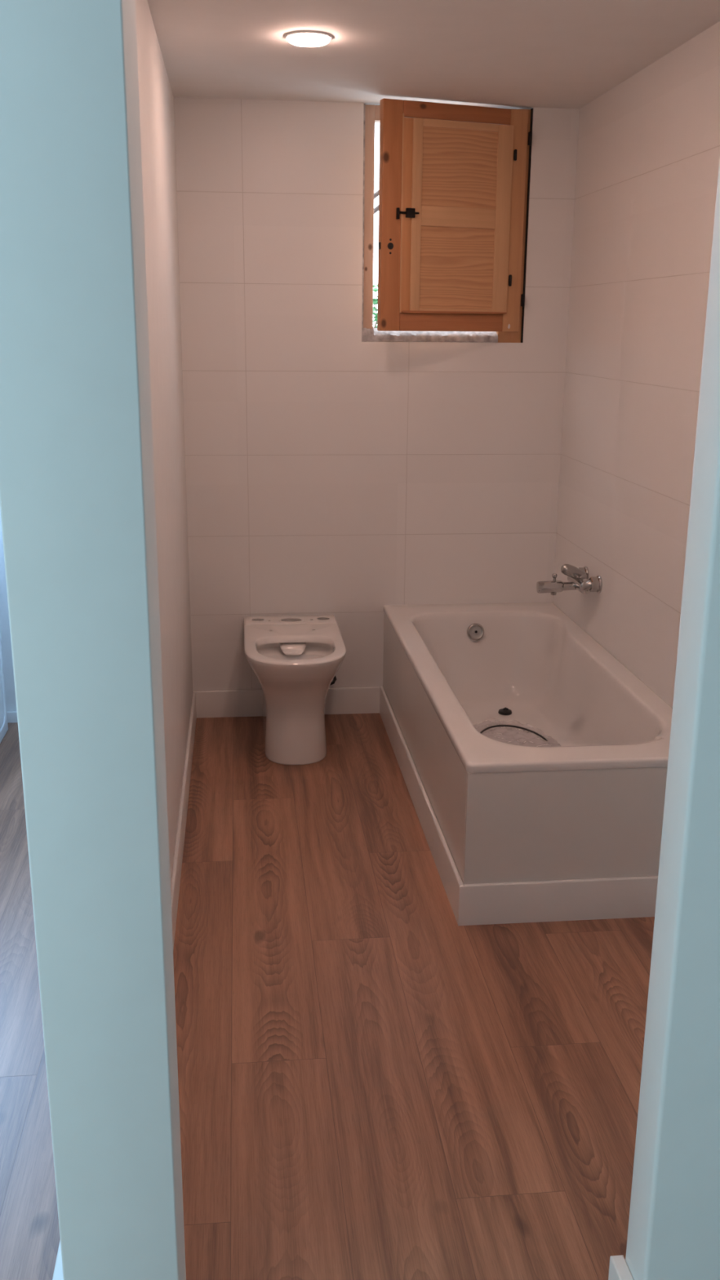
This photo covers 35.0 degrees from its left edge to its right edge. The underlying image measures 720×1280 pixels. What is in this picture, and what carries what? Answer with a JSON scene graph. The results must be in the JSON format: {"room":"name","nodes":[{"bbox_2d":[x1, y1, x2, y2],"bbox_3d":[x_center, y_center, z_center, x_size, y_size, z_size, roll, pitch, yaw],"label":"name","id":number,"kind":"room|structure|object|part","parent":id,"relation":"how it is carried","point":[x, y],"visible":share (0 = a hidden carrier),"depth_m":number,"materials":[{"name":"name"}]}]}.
{"room":"hallway","nodes":[
{"label":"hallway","id":0,"kind":"room"},
{"bbox_2d":[135,0,192,879],"bbox_3d":[-0.550,-0.517,2.870,0.078,2.650,2.997,-1,16,-6],"label":"wall","id":1,"kind":"structure","parent":0,"point":[156,97],"depth_m":3.27,"materials":[{"name":"white paint"}]},
{"bbox_2d":[52,1240,63,1279],"bbox_3d":[-0.614,0.669,3.157,0.029,0.110,3.062,-1,16,-6],"label":"baseboard","id":2,"kind":"structure","parent":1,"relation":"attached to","point":[58,1271],"depth_m":1.80,"materials":[{"name":"white wood"}]},
{"bbox_2d":[170,692,196,950],"bbox_3d":[-0.514,0.659,3.193,0.012,0.112,2.985,-1,16,-6],"label":"baseboard","id":3,"kind":"structure","parent":1,"relation":"attached to","point":[180,833],"depth_m":3.48,"materials":[{"name":"white wood"}]},
{"bbox_2d":[0,97,579,711],"bbox_3d":[-1.091,-0.941,4.393,3.971,2.650,0.260,-1,16,-6],"label":"wall","id":4,"kind":"structure","parent":0,"point":[329,470],"depth_m":4.40,"materials":[{"name":"white tile"}]},
{"bbox_2d":[6,711,17,722],"bbox_3d":[-1.925,0.318,4.512,2.286,0.045,0.015,-1,16,-6],"label":"baseboard","id":5,"kind":"structure","parent":4,"relation":"attached to","point":[11,715],"depth_m":4.56,"materials":[{"name":"white wood"}]},
{"bbox_2d":[192,686,379,717],"bbox_3d":[-0.298,0.254,4.668,0.763,0.112,0.012,-1,16,-6],"label":"baseboard","id":6,"kind":"structure","parent":4,"relation":"attached to","point":[339,700],"depth_m":4.65,"materials":[{"name":"white wood"}]},
{"bbox_2d":[329,675,336,685],"bbox_3d":[-0.129,0.143,4.602,0.037,0.059,0.112,-6,17,-22],"label":"hose","id":7,"kind":"object","parent":4,"relation":"attached to","point":[335,677],"visible":0.4,"depth_m":4.56,"materials":[{"name":"black rubber"}]},
{"bbox_2d":[373,189,378,213],"bbox_3d":[0.295,-1.595,4.452,0.628,0.834,0.018,-1,16,-6],"label":"air vent","id":8,"kind":"object","parent":4,"relation":"in","point":[376,193],"visible":0.09,"depth_m":4.39,"materials":[{"name":"white metal"}]},
{"bbox_2d":[361,103,533,342],"bbox_3d":[0.313,-1.555,4.313,0.624,0.832,0.141,-1,16,-6],"label":"window","id":9,"kind":"structure","parent":4,"relation":"in","point":[371,113],"depth_m":4.29,"materials":[{"name":"brown wood"}]},
{"bbox_3d":[0.030,-1.556,4.258,0.037,0.801,0.070,-1,16,-6],"label":"frame post","id":10,"kind":"part","parent":9,"relation":"part of","materials":[{"name":"brown wood"}]},
{"bbox_2d":[377,97,532,331],"bbox_3d":[0.347,-1.529,4.161,0.589,0.778,0.052,-6,17,-21],"label":"casement","id":11,"kind":"object","parent":9,"relation":"attached to","point":[452,177],"visible":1,"depth_m":4.14,"materials":[{"name":"orange wood"}]},
{"bbox_3d":[0.187,-1.526,4.075,0.048,0.032,0.014,-6,17,-21],"label":"latch plate","id":12,"kind":"part","parent":11,"relation":"part of","materials":[{"name":"black metal"}]},
{"bbox_3d":[0.338,-1.189,4.262,0.424,0.069,0.032,-6,17,-21],"label":"rail","id":13,"kind":"part","parent":11,"relation":"part of","materials":[{"name":"orange wood"}]},
{"bbox_3d":[0.353,-1.223,4.241,0.299,0.017,0.021,-6,17,-21],"label":"shutter rail","id":14,"kind":"part","parent":11,"relation":"part of","materials":[{"name":"brown wood"}]},
{"bbox_3d":[0.343,-1.880,4.072,0.424,0.054,0.032,-6,17,-21],"label":"rail","id":15,"kind":"part","parent":11,"relation":"part of","materials":[{"name":"orange wood"}]},
{"bbox_3d":[0.354,-1.369,4.202,0.299,0.285,0.014,-6,17,-21],"label":"shutter panel","id":16,"kind":"part","parent":11,"relation":"part of","materials":[{"name":"brown wood"}]},
{"bbox_3d":[0.355,-1.538,4.154,0.299,0.068,0.022,-6,17,-21],"label":"shutter rail","id":17,"kind":"part","parent":11,"relation":"part of","materials":[{"name":"brown wood"}]},
{"bbox_3d":[0.356,-1.698,4.111,0.299,0.262,0.014,-6,17,-21],"label":"shutter panel","id":18,"kind":"part","parent":11,"relation":"part of","materials":[{"name":"brown wood"}]},
{"bbox_3d":[0.358,-1.836,4.072,0.299,0.026,0.022,-6,17,-21],"label":"shutter rail","id":19,"kind":"part","parent":11,"relation":"part of","materials":[{"name":"brown wood"}]},
{"bbox_3d":[0.575,-1.553,4.318,0.093,0.830,0.070,-1,16,-6],"label":"frame post","id":20,"kind":"part","parent":9,"relation":"part of","materials":[{"name":"orange wood"}]},
{"bbox_2d":[0,713,654,1279],"bbox_3d":[-0.383,1.175,1.538,4.932,0.001,10.446,-1,16,-6],"label":"floor","id":21,"kind":"structure","parent":0,"point":[374,1084],"depth_m":2.52,"materials":[{"name":"brown wood"}]},
{"bbox_2d":[0,630,8,742],"bbox_3d":[-1.643,0.029,4.054,0.605,0.850,0.600,-1,16,-6],"label":"base cabinet","id":22,"kind":"object","parent":21,"relation":"on","point":[3,715],"visible":1,"depth_m":4.38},
{"bbox_2d":[243,614,346,764],"bbox_3d":[-0.248,0.191,4.304,0.368,0.428,0.659,-1,16,-6],"label":"toilet","id":23,"kind":"object","parent":21,"relation":"on","point":[295,660],"visible":1,"depth_m":4.15,"materials":[{"name":"white ceramic"}]},
{"bbox_2d":[382,612,466,884],"bbox_3d":[0.190,0.320,3.844,0.010,0.431,1.726,-1,16,-6],"label":"panel","id":24,"kind":"object","parent":21,"relation":"on","point":[442,775],"visible":0.62,"depth_m":3.56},
{"bbox_2d":[379,686,464,925],"bbox_3d":[0.179,0.476,3.867,0.013,0.118,1.741,-1,16,-6],"label":"baseboard","id":25,"kind":"structure","parent":24,"relation":"attached to","point":[453,885],"depth_m":3.56,"materials":[{"name":"white wood"}]},
{"bbox_2d":[383,602,672,773],"bbox_3d":[0.532,0.248,3.853,0.700,0.343,1.743,-1,16,-6],"label":"bathtub","id":26,"kind":"object","parent":21,"relation":"on","point":[472,662],"visible":0.84,"depth_m":4.15,"materials":[{"name":"white ceramic"}]},
{"bbox_2d":[497,707,511,715],"bbox_3d":[0.556,0.270,4.369,0.053,0.026,0.053,-1,16,-6],"label":"plug","id":27,"kind":"object","parent":26,"relation":"in","point":[505,711],"visible":1,"depth_m":4.36,"materials":[{"name":"black rubber"}]},
{"bbox_2d":[480,724,547,746],"bbox_3d":[0.536,0.377,3.950,0.358,0.037,0.681,-1,16,-6],"label":"bath mat","id":28,"kind":"object","parent":26,"relation":"in","point":[509,736],"visible":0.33,"depth_m":4.07,"materials":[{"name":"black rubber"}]},
{"bbox_2d":[463,767,667,884],"bbox_3d":[0.623,0.544,3.044,0.697,0.431,0.010,-1,16,-6],"label":"end panel","id":29,"kind":"object","parent":21,"relation":"on","point":[544,825],"visible":0.69,"depth_m":3.02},
{"bbox_2d":[462,875,657,925],"bbox_3d":[0.623,0.698,3.075,0.699,0.118,0.012,-1,16,-6],"label":"baseboard","id":30,"kind":"structure","parent":29,"relation":"attached to","point":[572,900],"depth_m":3.06,"materials":[{"name":"white wood"}]},
{"bbox_2d":[0,0,719,1279],"bbox_3d":[0.654,-0.129,1.501,2.186,2.650,0.085,-1,16,-6],"label":"wall","id":31,"kind":"structure","parent":0,"point":[77,509],"depth_m":1.44,"materials":[{"name":"white paint"}]},
{"bbox_2d":[608,1254,633,1279],"bbox_3d":[0.417,1.051,1.804,0.022,0.110,0.089,-1,16,-6],"label":"baseboard","id":32,"kind":"structure","parent":31,"relation":"in","point":[619,1269],"depth_m":1.81,"materials":[{"name":"white wood"}]},
{"bbox_2d":[146,0,719,108],"bbox_3d":[-0.443,-1.034,0.680,4.700,0.080,6.944,-1,16,-6],"label":"ceiling","id":33,"kind":"structure","parent":0,"point":[558,54],"depth_m":3.27,"materials":[{"name":"white paint"}]},
{"bbox_2d":[284,30,332,46],"bbox_3d":[-0.143,-1.667,3.170,0.132,0.019,0.132,-1,16,-6],"label":"recessed light","id":34,"kind":"object","parent":33,"relation":"in","point":[302,37],"visible":1,"depth_m":3.13,"materials":[{"name":"white plastic"}]},
{"bbox_2d":[552,21,719,707],"bbox_3d":[1.004,-0.548,3.031,0.100,2.650,2.997,-1,16,-6],"label":"wall","id":35,"kind":"structure","parent":0,"point":[648,150],"depth_m":3.62,"materials":[{"name":"white tile"}]},
{"bbox_2d":[536,564,602,595],"bbox_3d":[0.744,-0.220,4.131,0.204,0.115,0.224,-1,16,-6],"label":"mixer tap","id":36,"kind":"object","parent":35,"relation":"attached to","point":[578,579],"visible":1,"depth_m":4.11,"materials":[{"name":"silver metal"}]},
{"bbox_3d":[0.703,-0.225,4.125,0.019,0.029,0.019,-1,16,-6],"label":"diverter knob","id":37,"kind":"part","parent":36,"relation":"part of","materials":[{"name":"silver metal"}]},
{"bbox_3d":[0.715,-0.193,4.135,0.147,0.046,0.044,-1,16,-6],"label":"spout","id":38,"kind":"part","parent":36,"relation":"part of","materials":[{"name":"silver metal"}]},
{"bbox_3d":[0.771,-0.243,4.122,0.094,0.066,0.045,-1,16,-6],"label":"lever","id":39,"kind":"part","parent":36,"relation":"part of","materials":[{"name":"silver metal"}]},
{"label":"outside","id":40,"kind":"structure","parent":0,"visible":0},
{"bbox_3d":[0.368,-1.957,8.213,5.500,0.100,7.295,-1,16,-6],"label":"ground","id":41,"kind":"structure","parent":40,"visible":0},
{"bbox_2d":[373,284,377,328],"bbox_3d":[0.021,-1.605,5.874,0.528,0.466,0.564,-1,16,-6],"label":"shrub","id":42,"kind":"object","parent":41,"relation":"on","point":[375,300],"visible":0.02,"depth_m":5.72,"materials":[{"name":"green plant"}]}
]}

